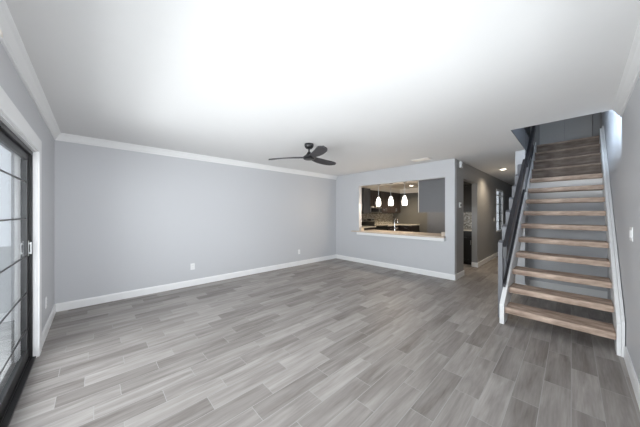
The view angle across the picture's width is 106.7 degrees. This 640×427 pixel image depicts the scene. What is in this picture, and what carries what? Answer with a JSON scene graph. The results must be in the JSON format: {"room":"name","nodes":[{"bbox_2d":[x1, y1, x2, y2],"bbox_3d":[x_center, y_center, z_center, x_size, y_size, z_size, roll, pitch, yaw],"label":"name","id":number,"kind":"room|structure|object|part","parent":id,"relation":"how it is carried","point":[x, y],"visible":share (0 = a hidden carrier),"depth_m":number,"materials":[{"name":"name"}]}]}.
{"room":"empty living room","nodes":[
{"label":"empty living room","id":0,"kind":"room"},
{"bbox_2d":[0,42,54,330],"bbox_3d":[-1.690,0.130,1.108,0.140,2.440,5.733,0,0,-43],"label":"wall","id":1,"kind":"structure","parent":0,"point":[11,82],"depth_m":2.59,"materials":[{"name":"grey paint"}]},
{"bbox_2d":[0,25,2,39],"bbox_3d":[-1.591,-0.895,1.151,0.064,0.070,0.060,0,0,-43],"label":"sensor","id":2,"kind":"object","parent":1,"relation":"attached to","point":[1,33],"visible":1,"depth_m":1.17,"materials":[{"name":"white plastic"}]},
{"bbox_2d":[0,120,35,426],"bbox_3d":[-1.479,0.388,0.885,0.140,1.925,3.560,0,0,-43],"label":"door","id":3,"kind":"structure","parent":1,"relation":"in","point":[12,385],"depth_m":2.12,"materials":[{"name":"black metal"}]},
{"bbox_3d":[-2.635,0.320,2.162,0.022,0.140,0.014,0,0,-43],"label":"handle","id":4,"kind":"part","parent":3,"relation":"part of","materials":[{"name":"silver metal"}]},
{"bbox_2d":[0,86,41,357],"bbox_3d":[-1.421,0.325,0.940,0.020,2.050,3.810,0,0,-43],"label":"trim","id":5,"kind":"structure","parent":1,"relation":"attached to","point":[8,109],"depth_m":2.23,"materials":[{"name":"white paint"}]},
{"bbox_2d":[0,0,60,139],"bbox_3d":[-1.826,-1.040,1.398,0.062,0.100,5.105,0,0,-43],"label":"trim","id":6,"kind":"structure","parent":1,"relation":"attached to","point":[11,41],"depth_m":1.67,"materials":[{"name":"white paint"}]},
{"bbox_2d":[42,304,55,346],"bbox_3d":[-3.167,1.294,2.780,0.015,0.112,1.243,0,0,-43],"label":"baseboard","id":7,"kind":"structure","parent":1,"relation":"attached to","point":[45,331],"depth_m":2.71,"materials":[{"name":"white paint"}]},
{"bbox_2d":[55,140,335,303],"bbox_3d":[-1.659,0.130,5.168,5.770,2.440,0.120,0,0,-43],"label":"wall","id":8,"kind":"structure","parent":0,"point":[125,220],"depth_m":4.16,"materials":[{"name":"grey paint"}]},
{"bbox_2d":[190,263,194,269],"bbox_3d":[-2.362,0.995,4.413,0.074,0.116,0.010,0,0,-43],"label":"electrical outlet","id":9,"kind":"object","parent":8,"relation":"attached to","point":[192,266],"visible":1,"depth_m":4.41,"materials":[{"name":"white plastic"}]},
{"bbox_2d":[56,254,335,311],"bbox_3d":[-1.562,1.294,5.168,5.630,0.112,0.015,0,0,-43],"label":"baseboard","id":10,"kind":"structure","parent":8,"relation":"attached to","point":[85,302],"depth_m":4.16,"materials":[{"name":"white paint"}]},
{"bbox_2d":[56,133,336,179],"bbox_3d":[-1.546,-1.040,5.150,5.630,0.100,0.062,0,0,-43],"label":"trim","id":11,"kind":"structure","parent":8,"relation":"attached to","point":[64,137],"depth_m":4.16,"materials":[{"name":"white paint"}]},
{"bbox_2d":[5,0,639,184],"bbox_3d":[2.875,-1.249,5.548,12.995,0.318,6.100,0,0,-43],"label":"ceiling","id":12,"kind":"structure","parent":0,"point":[378,84],"depth_m":1.82,"materials":[{"name":"paint"}]},
{"bbox_2d":[269,143,335,164],"bbox_3d":[-0.059,-0.965,3.831,1.100,0.250,1.176,0,0,-43],"label":"ceiling fan","id":13,"kind":"object","parent":12,"relation":"hanging from","point":[319,150],"visible":1,"depth_m":3.73,"materials":[{"name":"black metal"}]},
{"bbox_3d":[-0.536,-0.876,3.813,0.630,0.054,0.162,0,0,11],"label":"blade","id":14,"kind":"part","parent":13,"relation":"part of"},
{"bbox_3d":[-0.032,-0.876,3.430,0.162,0.054,0.630,0,0,-19],"label":"blade","id":15,"kind":"part","parent":13,"relation":"part of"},
{"bbox_3d":[0.048,-0.876,4.058,0.162,0.054,0.630,0,0,41],"label":"blade","id":16,"kind":"part","parent":13,"relation":"part of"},
{"bbox_2d":[411,157,430,161],"bbox_3d":[2.070,-1.084,4.853,0.180,0.012,0.340,0,0,-43],"label":"ceiling vent","id":17,"kind":"object","parent":12,"relation":"in","point":[427,158],"visible":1,"depth_m":4.82,"materials":[{"name":"beige paint"}]},
{"bbox_2d":[524,126,529,137],"bbox_3d":[3.529,-1.883,4.163,2.350,0.950,0.060,0,0,-43],"label":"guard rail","id":18,"kind":"object","parent":12,"relation":"on","point":[527,129],"visible":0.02,"depth_m":4.74,"materials":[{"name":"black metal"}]},
{"bbox_2d":[8,256,639,426],"bbox_3d":[2.828,1.410,5.641,12.935,0.120,6.300,0,0,-43],"label":"floor","id":19,"kind":"structure","parent":0,"point":[335,342],"depth_m":2.16,"materials":[{"name":"grey wood"}]},
{"bbox_2d":[362,218,387,229],"bbox_3d":[1.921,0.755,8.267,0.720,1.150,0.670,0,0,-43],"label":"range","id":20,"kind":"object","parent":19,"relation":"on","point":[365,221],"visible":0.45,"depth_m":8.25,"materials":[{"name":"black metal"}]},
{"bbox_3d":[1.715,0.244,8.484,0.720,0.129,0.070,0,0,-43],"label":"control panel","id":21,"kind":"part","parent":20,"relation":"part of","materials":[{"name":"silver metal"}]},
{"bbox_2d":[388,226,398,230],"bbox_3d":[2.468,0.910,8.831,0.830,0.880,0.630,0,0,-43],"label":"base cabinet","id":22,"kind":"object","parent":19,"relation":"on","point":[391,228],"visible":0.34,"depth_m":8.62,"materials":[{"name":"brown wood"}]},
{"bbox_2d":[376,224,419,225],"bbox_3d":[2.854,0.452,8.873,1.449,0.034,1.100,0,0,-43],"label":"countertop","id":23,"kind":"structure","parent":22,"relation":"on","point":[376,224],"depth_m":8.93,"materials":[{"name":"beige stone"}]},
{"bbox_2d":[400,225,418,231],"bbox_3d":[3.358,0.910,8.937,0.630,0.880,0.460,0,0,-43],"label":"base cabinet","id":24,"kind":"object","parent":19,"relation":"on","point":[402,228],"visible":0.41,"depth_m":8.74,"materials":[{"name":"brown wood"}]},
{"bbox_3d":[3.157,0.553,8.747,0.022,0.160,0.454,0,0,-43],"label":"drawer","id":25,"kind":"part","parent":24,"relation":"part of","materials":[{"name":"black wood"}]},
{"bbox_2d":[427,212,444,233],"bbox_3d":[3.494,0.290,6.933,0.630,2.120,0.500,0,0,-43],"label":"tall cabinet","id":26,"kind":"object","parent":19,"relation":"on","point":[435,220],"visible":0.1,"depth_m":6.75,"materials":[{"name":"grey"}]},
{"bbox_2d":[463,231,471,264],"bbox_3d":[3.890,0.910,6.516,0.630,0.880,0.630,0,0,-43],"label":"base cabinet","id":27,"kind":"object","parent":19,"relation":"on","point":[467,235],"visible":0.34,"depth_m":6.17,"materials":[{"name":"black wood"}]},
{"bbox_3d":[3.689,0.553,6.326,0.022,0.160,0.624,0,0,-43],"label":"drawer","id":28,"kind":"part","parent":27,"relation":"part of","materials":[{"name":"black wood"}]},
{"bbox_2d":[498,125,624,357],"bbox_3d":[3.672,-0.307,3.651,3.169,3.313,1.002,0,0,-42],"label":"staircase","id":29,"kind":"structure","parent":19,"relation":"on","point":[582,158],"depth_m":3.21,"materials":[{"name":"brown wood"}]},
{"bbox_3d":[2.930,0.294,3.568,1.560,1.399,0.027,0,0,-42],"label":"rail","id":30,"kind":"part","parent":29,"relation":"part of","materials":[{"name":"grey paint"}]},
{"bbox_3d":[2.923,-0.174,3.546,1.600,1.498,0.051,0,0,-42],"label":"handrail","id":31,"kind":"part","parent":29,"relation":"part of","materials":[{"name":"grey paint"}]},
{"bbox_3d":[3.983,-1.371,4.484,1.229,1.185,0.048,0,0,-42],"label":"handrail","id":32,"kind":"part","parent":29,"relation":"part of","materials":[{"name":"grey paint"}]},
{"bbox_2d":[362,181,417,188],"bbox_3d":[2.852,-0.897,7.354,3.545,0.225,3.305,0,0,-43],"label":"ceiling","id":33,"kind":"structure","parent":0,"point":[400,185],"depth_m":7.96,"materials":[{"name":"beige paint"}]},
{"bbox_2d":[376,184,380,205],"bbox_3d":[1.590,-0.488,6.465,0.125,0.594,0.125,0,0,-24],"label":"pendant light","id":34,"kind":"object","parent":33,"relation":"hanging from","point":[378,202],"visible":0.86,"depth_m":6.43,"materials":[{"name":"white glass"}]},
{"bbox_3d":[1.590,-0.308,6.465,0.126,0.234,0.126,0,0,-43],"label":"lamp shade","id":35,"kind":"part","parent":34,"relation":"part of","materials":[{"name":"white glass"}]},
{"bbox_2d":[388,183,392,205],"bbox_3d":[1.844,-0.488,6.196,0.125,0.594,0.125,0,0,-24],"label":"pendant light","id":36,"kind":"object","parent":33,"relation":"hanging from","point":[390,202],"visible":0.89,"depth_m":6.16,"materials":[{"name":"white glass"}]},
{"bbox_3d":[1.844,-0.308,6.196,0.126,0.234,0.126,0,0,-43],"label":"lamp shade","id":37,"kind":"part","parent":36,"relation":"part of","materials":[{"name":"white glass"}]},
{"bbox_2d":[402,182,406,204],"bbox_3d":[2.106,-0.488,5.920,0.125,0.594,0.125,0,0,-24],"label":"pendant light","id":38,"kind":"object","parent":33,"relation":"hanging from","point":[404,200],"visible":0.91,"depth_m":5.88,"materials":[{"name":"white glass"}]},
{"bbox_3d":[2.106,-0.308,5.920,0.126,0.234,0.126,0,0,-43],"label":"lamp shade","id":39,"kind":"part","parent":38,"relation":"part of","materials":[{"name":"white glass"}]},
{"bbox_2d":[336,158,456,274],"bbox_3d":[1.538,0.130,6.075,0.120,2.440,3.495,0,0,-43],"label":"wall","id":40,"kind":"structure","parent":0,"point":[438,256],"depth_m":5.65,"materials":[{"name":"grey paint"}]},
{"bbox_2d":[336,254,455,279],"bbox_3d":[1.592,1.294,5.921,0.015,0.112,3.228,0,0,-43],"label":"baseboard","id":41,"kind":"structure","parent":40,"relation":"attached to","point":[370,262],"depth_m":5.58,"materials":[{"name":"white paint"}]},
{"bbox_2d":[393,193,426,232],"bbox_3d":[4.175,0.130,8.607,0.100,2.440,3.305,0,0,-43],"label":"wall","id":42,"kind":"structure","parent":0,"point":[409,214],"depth_m":9.20,"materials":[{"name":"paint"}]},
{"bbox_2d":[364,186,417,193],"bbox_3d":[3.238,-0.860,7.720,2.480,0.180,3.305,0,0,-43],"label":"trim","id":43,"kind":"structure","parent":42,"relation":"attached to","point":[385,189],"depth_m":9.03,"materials":[{"name":"beige paint"}]},
{"bbox_2d":[457,160,512,272],"bbox_3d":[5.227,0.130,7.245,6.845,2.440,0.120,0,0,-43],"label":"wall","id":44,"kind":"structure","parent":0,"point":[485,238],"depth_m":6.19,"materials":[{"name":"paint"}]},
{"bbox_2d":[418,178,444,211],"bbox_3d":[2.686,-0.397,5.432,0.378,0.774,0.732,0,0,-43],"label":"upper cabinet","id":45,"kind":"object","parent":44,"relation":"attached to","point":[431,193],"visible":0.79,"depth_m":5.35,"materials":[{"name":"grey paint"}]},
{"bbox_3d":[2.422,-0.397,5.678,0.333,0.774,0.012,0,0,-43],"label":"edge trim","id":46,"kind":"part","parent":45,"relation":"part of","materials":[{"name":"beige paint"}]},
{"bbox_2d":[455,252,497,279],"bbox_3d":[5.145,1.294,7.157,6.845,0.112,0.135,0,0,-43],"label":"baseboard","id":47,"kind":"structure","parent":44,"relation":"attached to","point":[460,274],"depth_m":6.00,"materials":[{"name":"white paint"}]},
{"bbox_2d":[496,189,502,231],"bbox_3d":[5.853,-0.070,7.787,1.090,1.360,0.054,0,0,-43],"label":"window","id":48,"kind":"structure","parent":44,"relation":"in","point":[498,190],"depth_m":7.98,"materials":[{"name":"white glass"}]},
{"bbox_2d":[515,150,531,283],"bbox_3d":[5.922,0.130,6.457,6.680,2.440,0.130,0,0,-43],"label":"wall","id":49,"kind":"structure","parent":0,"point":[519,155],"depth_m":4.17,"materials":[{"name":"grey paint"}]},
{"bbox_2d":[511,128,533,158],"bbox_3d":[3.516,-1.250,4.083,2.759,0.317,0.008,0,0,-43],"label":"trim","id":50,"kind":"structure","parent":49,"relation":"attached to","point":[520,134],"depth_m":3.93,"materials":[{"name":"paint"}]},
{"bbox_2d":[517,279,606,298],"bbox_3d":[6.235,1.294,6.116,6.695,0.112,1.086,0,0,-43],"label":"baseboard","id":51,"kind":"structure","parent":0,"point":[565,288],"depth_m":4.04,"materials":[{"name":"white paint"}]},
{"bbox_2d":[530,112,600,145],"bbox_3d":[4.776,-2.629,5.755,0.150,2.442,2.614,0,0,-43],"label":"wall","id":52,"kind":"structure","parent":0,"point":[596,117],"depth_m":4.83,"materials":[{"name":"paint"}]},
{"bbox_2d":[540,114,591,144],"bbox_3d":[5.286,-2.433,5.147,0.055,2.030,0.792,0,0,-43],"label":"door","id":53,"kind":"structure","parent":52,"relation":"in","point":[579,127],"depth_m":5.11,"materials":[{"name":"paint"}]},
{"bbox_3d":[5.157,-2.433,5.298,0.035,2.030,0.394,0,0,-43],"label":"panel","id":54,"kind":"part","parent":53,"relation":"part of","materials":[{"name":"paint"}]},
{"bbox_3d":[5.431,-2.433,5.009,0.035,2.030,0.394,0,0,-43],"label":"panel","id":55,"kind":"part","parent":53,"relation":"part of","materials":[{"name":"paint"}]},
{"bbox_2d":[528,202,606,290],"bbox_3d":[4.236,0.490,4.122,0.100,1.720,0.941,0,0,-43],"label":"wall","id":56,"kind":"structure","parent":0,"point":[600,271],"depth_m":4.05,"materials":[{"name":"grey paint"}]},
{"bbox_2d":[529,178,602,198],"bbox_3d":[4.189,-0.380,4.080,0.024,0.340,0.936,0,0,-43],"label":"trim","id":57,"kind":"structure","parent":56,"relation":"attached to","point":[598,193],"depth_m":4.04,"materials":[{"name":"white paint"}]},
{"bbox_2d":[601,76,639,383],"bbox_3d":[4.545,-1.250,3.684,12.739,5.200,0.120,0,0,-42],"label":"wall","id":58,"kind":"structure","parent":0,"point":[622,134],"depth_m":2.07,"materials":[{"name":"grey paint"}]},
{"bbox_2d":[612,20,639,116],"bbox_3d":[1.511,-1.040,1.033,4.287,0.100,0.062,0,0,-42],"label":"trim","id":59,"kind":"structure","parent":58,"relation":"attached to","point":[631,73],"depth_m":1.82,"materials":[{"name":"white paint"}]},
{"bbox_2d":[629,227,632,241],"bbox_3d":[2.579,0.175,1.974,0.116,0.116,0.011,0,0,-43],"label":"light switch","id":60,"kind":"object","parent":58,"relation":"attached to","point":[631,228],"visible":0.98,"depth_m":1.95,"materials":[{"name":"white plastic"}]},
{"bbox_2d":[624,346,639,409],"bbox_3d":[1.369,1.294,0.871,3.976,0.112,0.015,0,0,-42],"label":"baseboard","id":61,"kind":"structure","parent":58,"relation":"attached to","point":[635,383],"depth_m":1.85,"materials":[{"name":"white paint"}]},
{"bbox_3d":[2.078,0.935,6.011,0.575,0.830,2.000,0,0,-43],"label":"wall","id":62,"kind":"structure","parent":0,"visible":0},
{"bbox_2d":[351,227,445,240],"bbox_3d":[1.972,0.490,5.959,0.820,0.180,2.400,0,0,-43],"label":"countertop","id":63,"kind":"structure","parent":62,"relation":"on","point":[385,233],"depth_m":5.63,"materials":[{"name":"beige stone"}]},
{"bbox_3d":[1.717,0.130,8.624,3.645,2.440,0.100,0,0,-43],"label":"wall","id":64,"kind":"structure","parent":0,"visible":0},
{"bbox_2d":[362,188,370,213],"bbox_3d":[1.284,-0.380,7.710,0.370,0.800,0.630,0,0,-43],"label":"upper cabinet","id":65,"kind":"object","parent":64,"relation":"attached to","point":[366,209],"visible":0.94,"depth_m":7.48,"materials":[{"name":"grey paint"}]},
{"bbox_2d":[370,190,379,206],"bbox_3d":[1.798,-0.496,8.382,0.700,0.572,0.360,0,0,-43],"label":"upper cabinet","id":66,"kind":"object","parent":64,"relation":"attached to","point":[373,194],"visible":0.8,"depth_m":8.23,"materials":[{"name":"brown wood"}]},
{"bbox_3d":[1.769,-0.496,8.159,0.344,0.566,0.024,0,0,-43],"label":"door","id":67,"kind":"part","parent":66,"relation":"part of","materials":[{"name":"brown wood"}]},
{"bbox_2d":[370,207,381,212],"bbox_3d":[1.824,-0.107,8.355,0.680,0.195,0.435,0,0,-43],"label":"microwave oven","id":68,"kind":"object","parent":66,"relation":"attached to","point":[373,209],"visible":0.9,"depth_m":8.21,"materials":[{"name":"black metal"}]},
{"bbox_3d":[1.896,-0.098,8.163,0.480,0.135,0.011,0,0,-43],"label":"door","id":69,"kind":"part","parent":68,"relation":"part of","materials":[{"name":"black glass"}]},
{"bbox_3d":[2.023,-0.496,8.399,0.344,0.566,0.024,0,0,-43],"label":"door","id":70,"kind":"part","parent":66,"relation":"part of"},
{"bbox_2d":[362,214,392,224],"bbox_3d":[1.943,0.230,8.759,2.929,0.409,0.012,0,0,-43],"label":"backsplash","id":71,"kind":"structure","parent":64,"relation":"attached to","point":[379,218],"depth_m":9.15,"materials":[{"name":"tile"}]},
{"bbox_2d":[380,191,390,212],"bbox_3d":[2.321,-0.391,8.878,0.720,0.782,0.360,0,0,-43],"label":"upper cabinet","id":72,"kind":"object","parent":64,"relation":"attached to","point":[384,196],"visible":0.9,"depth_m":8.75,"materials":[{"name":"brown wood"}]},
{"bbox_3d":[2.288,-0.391,8.650,0.354,0.776,0.024,0,0,-43],"label":"door","id":73,"kind":"part","parent":72,"relation":"part of","materials":[{"name":"brown wood"}]},
{"bbox_3d":[2.549,-0.391,8.898,0.354,0.776,0.024,0,0,-43],"label":"door","id":74,"kind":"part","parent":72,"relation":"part of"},
{"bbox_2d":[391,192,399,212],"bbox_3d":[2.850,-0.391,9.380,0.720,0.782,0.360,0,0,-43],"label":"upper cabinet","id":75,"kind":"object","parent":64,"relation":"attached to","point":[395,208],"visible":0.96,"depth_m":9.24,"materials":[{"name":"brown wood"}]},
{"bbox_3d":[2.818,-0.391,9.153,0.354,0.776,0.024,0,0,-43],"label":"door","id":76,"kind":"part","parent":75,"relation":"part of","materials":[{"name":"brown wood"}]},
{"bbox_3d":[3.079,-0.391,9.400,0.354,0.776,0.024,0,0,-43],"label":"door","id":77,"kind":"part","parent":75,"relation":"part of","materials":[{"name":"brown wood"}]},
{"label":"outside","id":78,"kind":"structure","parent":0,"visible":0},
{"bbox_2d":[0,246,11,382],"bbox_3d":[-3.569,1.435,1.441,15.200,0.110,25.000,0,0,-43],"label":"ground","id":79,"kind":"structure","parent":78,"point":[5,252],"depth_m":3.44,"materials":[{"name":"concrete"}]},
{"bbox_3d":[3.980,0.200,6.955,0.095,2.300,1.175,0,0,-43],"label":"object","id":80,"kind":"structure","parent":0,"visible":0},
{"bbox_2d":[463,184,471,211],"bbox_3d":[3.984,-0.400,6.605,0.370,0.740,0.630,0,0,-43],"label":"upper cabinet","id":81,"kind":"object","parent":80,"relation":"attached to","point":[467,188],"visible":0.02,"depth_m":6.40,"materials":[{"name":"brown wood"}]},
{"bbox_2d":[463,212,471,228],"bbox_3d":[4.113,0.204,6.727,0.015,0.459,0.630,0,0,-43],"label":"backsplash","id":82,"kind":"structure","parent":80,"relation":"attached to","point":[467,216],"depth_m":6.68,"materials":[{"name":"tile"}]}
]}

